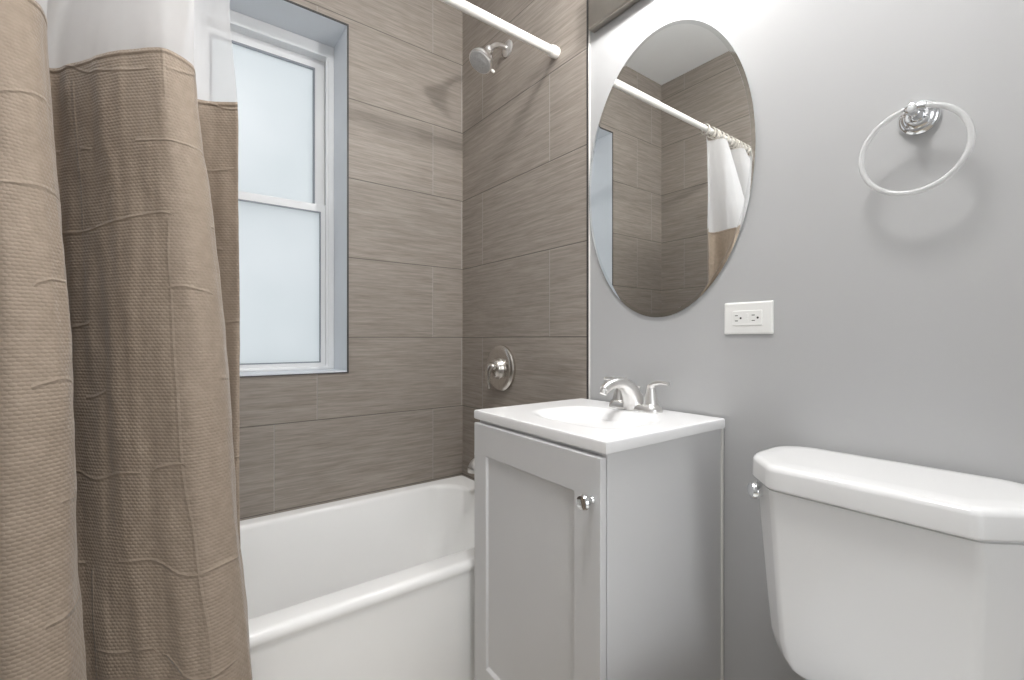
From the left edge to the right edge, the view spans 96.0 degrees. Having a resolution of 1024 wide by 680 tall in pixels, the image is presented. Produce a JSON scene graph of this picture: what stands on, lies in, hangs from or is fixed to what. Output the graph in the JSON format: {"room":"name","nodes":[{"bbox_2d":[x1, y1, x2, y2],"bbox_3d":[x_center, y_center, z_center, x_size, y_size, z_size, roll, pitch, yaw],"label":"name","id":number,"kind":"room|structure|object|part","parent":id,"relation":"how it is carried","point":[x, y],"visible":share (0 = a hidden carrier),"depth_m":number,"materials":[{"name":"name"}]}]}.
{"room":"bathroom","nodes":[
{"label":"bathroom","id":0,"kind":"room"},
{"bbox_2d":[239,0,462,520],"bbox_3d":[-0.891,-0.305,1.739,1.706,2.690,0.240,0,0,-37],"label":"wall","id":1,"kind":"structure","parent":0,"point":[395,420],"depth_m":1.88,"materials":[{"name":"brown tile"}]},
{"bbox_2d":[230,0,348,376],"bbox_3d":[-0.907,-0.542,1.724,0.509,1.345,0.244,0,0,-37],"label":"window","id":2,"kind":"structure","parent":1,"relation":"in","point":[291,59],"depth_m":1.82,"materials":[{"name":"white glass"}]},
{"bbox_3d":[-0.968,-0.829,1.807,0.361,0.577,0.004,0,0,-37],"label":"pane","id":3,"kind":"part","parent":2,"relation":"part of","materials":[{"name":"white glass"}]},
{"bbox_3d":[-0.969,-0.839,1.808,0.445,0.647,0.026,0,0,-37],"label":"sash","id":4,"kind":"part","parent":2,"relation":"part of","materials":[{"name":"white glass"}]},
{"bbox_3d":[-0.949,-0.212,1.781,0.393,0.615,0.004,0,0,-37],"label":"pane","id":5,"kind":"part","parent":2,"relation":"part of","materials":[{"name":"white glass"}]},
{"bbox_3d":[-0.950,-0.217,1.782,0.469,0.669,0.026,0,0,-37],"label":"sash","id":6,"kind":"part","parent":2,"relation":"part of","materials":[{"name":"white glass"}]},
{"bbox_2d":[590,0,1023,679],"bbox_3d":[0.713,-0.305,0.950,0.100,2.690,3.154,0,0,-37],"label":"wall","id":7,"kind":"structure","parent":0,"point":[898,335],"depth_m":0.92,"materials":[{"name":"grey paint"}]},
{"bbox_2d":[469,40,512,73],"bbox_3d":[-0.084,-1.093,1.765,0.170,0.161,0.096,0,0,-37],"label":"shower","id":8,"kind":"object","parent":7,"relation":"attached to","point":[480,58],"visible":1,"depth_m":1.74,"materials":[{"name":"silver metal"}]},
{"bbox_3d":[-0.056,-1.128,1.786,0.085,0.051,0.019,0,0,-37],"label":"shower arm","id":9,"kind":"part","parent":8,"relation":"part of","materials":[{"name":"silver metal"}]},
{"bbox_2d":[440,0,559,58],"bbox_3d":[-0.442,-0.986,1.139,1.497,0.039,0.039,0,0,-37],"label":"shower rod","id":10,"kind":"object","parent":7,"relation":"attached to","point":[553,51],"visible":1,"depth_m":1.45,"materials":[{"name":"white metal"}]},
{"bbox_2d":[0,0,251,679],"bbox_3d":[-0.737,-0.014,0.760,0.560,1.988,0.388,0,0,-37],"label":"shower curtain","id":11,"kind":"object","parent":10,"relation":"hanging from","point":[121,555],"visible":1,"depth_m":0.80,"materials":[{"name":"fabric"}]},
{"bbox_3d":[-0.772,-0.736,0.805,0.541,0.440,0.260,0,0,-37],"label":"sheer panel","id":12,"kind":"part","parent":11,"relation":"part of","materials":[{"name":"white fabric"}]},
{"bbox_2d":[485,345,515,390],"bbox_3d":[-0.070,0.116,1.825,0.076,0.185,0.185,0,0,-37],"label":"shower valve","id":13,"kind":"object","parent":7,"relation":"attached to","point":[500,370],"visible":1,"depth_m":1.80,"materials":[{"name":"silver metal"}]},
{"bbox_3d":[-0.082,0.143,1.810,0.040,0.103,0.048,0,0,-37],"label":"lever handle","id":14,"kind":"part","parent":13,"relation":"part of","materials":[{"name":"silver metal"}]},
{"bbox_2d":[463,0,586,479],"bbox_3d":[0.009,-0.305,1.790,0.008,2.690,0.775,0,0,-37],"label":"wall","id":15,"kind":"structure","parent":7,"relation":"attached to","point":[525,121],"depth_m":1.74,"materials":[{"name":"brown tile"}]},
{"bbox_2d":[468,459,473,473],"bbox_3d":[-0.103,0.475,1.801,0.158,0.078,0.062,0,0,-37],"label":"tub spout","id":16,"kind":"object","parent":15,"relation":"attached to","point":[471,464],"visible":0.22,"depth_m":1.75,"materials":[{"name":"silver metal"}]},
{"bbox_2d":[587,0,588,398],"bbox_3d":[0.242,-0.305,1.477,0.004,2.690,0.005,0,0,-37],"label":"trim","id":17,"kind":"structure","parent":7,"relation":"attached to","point":[587,0],"depth_m":1.48,"materials":[{"name":"metal"}]},
{"bbox_2d":[589,30,589,398],"bbox_3d":[0.246,-0.305,1.479,0.006,2.690,0.007,0,0,-37],"label":"trim","id":18,"kind":"structure","parent":7,"relation":"attached to","point":[589,30],"depth_m":1.48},
{"bbox_2d":[588,0,639,32],"bbox_3d":[0.386,-1.030,1.189,0.134,0.125,0.590,0,0,-37],"label":"vanity light","id":19,"kind":"object","parent":7,"relation":"attached to","point":[600,12],"visible":1,"depth_m":1.40,"materials":[{"name":"silver metal"}]},
{"bbox_2d":[589,19,755,316],"bbox_3d":[0.405,-0.457,1.268,0.006,0.793,0.520,0,0,-37],"label":"wall mirror","id":20,"kind":"object","parent":7,"relation":"attached to","point":[672,170],"visible":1,"depth_m":1.23,"materials":[{"name":"silver glass"}]},
{"bbox_2d":[724,300,773,333],"bbox_3d":[0.550,-0.049,1.076,0.008,0.075,0.112,0,0,-37],"label":"wall outlet","id":21,"kind":"object","parent":7,"relation":"attached to","point":[757,317],"visible":1,"depth_m":1.07,"materials":[{"name":"white plastic"}]},
{"bbox_2d":[733,310,762,325],"bbox_3d":[0.548,-0.049,1.074,0.002,0.035,0.069,0,0,-37],"label":"receptacle","id":22,"kind":"object","parent":21,"relation":"attached to","point":[740,317],"depth_m":1.07,"materials":[{"name":"white plastic"}]},
{"bbox_2d":[858,99,975,195],"bbox_3d":[0.714,-0.340,0.815,0.062,0.180,0.156,0,0,-37],"label":"towel ring","id":23,"kind":"object","parent":7,"relation":"attached to","point":[919,117],"visible":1,"depth_m":0.81,"materials":[{"name":"silver metal"}]},
{"bbox_3d":[0.706,-0.400,0.810,0.043,0.026,0.026,0,0,-37],"label":"post","id":24,"kind":"part","parent":23,"relation":"part of","materials":[{"name":"silver metal"}]},
{"bbox_3d":[0.073,1.090,0.465,1.706,0.100,3.154,0,0,-37],"label":"floor","id":25,"kind":"structure","parent":0,"visible":0},
{"bbox_2d":[240,475,473,679],"bbox_3d":[-0.604,0.827,1.353,1.494,0.425,0.717,0,0,-37],"label":"bathtub","id":26,"kind":"object","parent":25,"relation":"on","point":[380,585],"visible":0.45,"depth_m":1.28,"materials":[{"name":"white ceramic"}]},
{"bbox_2d":[474,420,723,679],"bbox_3d":[0.189,0.628,1.169,0.467,0.824,0.469,0,0,-37],"label":"vanity cabinet","id":27,"kind":"object","parent":25,"relation":"on","point":[589,565],"visible":0.81,"depth_m":1.01,"materials":[{"name":"grey paint"}]},
{"bbox_3d":[0.039,0.577,1.058,0.018,0.706,0.464,0,0,-35],"label":"door","id":28,"kind":"part","parent":27,"relation":"part of","materials":[{"name":"grey paint"}]},
{"bbox_3d":[0.141,0.307,0.872,0.032,0.031,0.031,0,0,-37],"label":"knob","id":29,"kind":"part","parent":27,"relation":"part of","materials":[{"name":"silver metal"}]},
{"bbox_2d":[474,398,724,454],"bbox_3d":[0.199,0.230,1.179,0.425,0.075,0.483,0,0,-37],"label":"sink","id":30,"kind":"object","parent":27,"relation":"in","point":[593,425],"visible":0.96,"depth_m":1.09,"materials":[{"name":"white ceramic"}]},
{"bbox_2d":[600,377,669,412],"bbox_3d":[0.316,0.146,1.260,0.180,0.091,0.175,0,0,1],"label":"faucet","id":31,"kind":"object","parent":30,"relation":"on","point":[627,395],"visible":1,"depth_m":1.22,"materials":[{"name":"silver metal"}]},
{"bbox_3d":[0.304,0.147,1.301,0.043,0.058,0.043,0,0,-37],"label":"handle","id":32,"kind":"part","parent":31,"relation":"part of","materials":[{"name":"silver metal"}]},
{"bbox_3d":[0.295,0.146,1.229,0.159,0.090,0.062,0,0,-37],"label":"spout","id":33,"kind":"part","parent":31,"relation":"part of","materials":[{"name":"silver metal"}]},
{"bbox_3d":[0.336,0.182,1.260,0.054,0.019,0.165,0,0,-37],"label":"plate","id":34,"kind":"part","parent":31,"relation":"part of","materials":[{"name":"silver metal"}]},
{"bbox_3d":[0.367,0.147,1.218,0.043,0.058,0.043,0,0,-37],"label":"handle","id":35,"kind":"part","parent":31,"relation":"part of","materials":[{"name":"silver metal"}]},
{"bbox_3d":[0.381,0.122,1.199,0.021,0.028,0.061,0,0,-37],"label":"lever","id":36,"kind":"part","parent":31,"relation":"part of","materials":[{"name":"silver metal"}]},
{"bbox_2d":[747,446,1023,679],"bbox_3d":[0.427,0.631,0.633,0.722,0.816,0.398,0,0,-37],"label":"toilet","id":37,"kind":"object","parent":25,"relation":"on","point":[876,569],"visible":1,"depth_m":0.71,"materials":[{"name":"white ceramic"}]},
{"bbox_3d":[0.465,0.288,0.879,0.026,0.033,0.033,0,0,8],"label":"flush lever","id":38,"kind":"part","parent":37,"relation":"part of","materials":[{"name":"silver metal"}]},
{"bbox_3d":[0.625,0.245,0.783,0.227,0.045,0.398,0,0,-37],"label":"tank lid","id":39,"kind":"part","parent":37,"relation":"part of","materials":[{"name":"white ceramic"}]}
]}

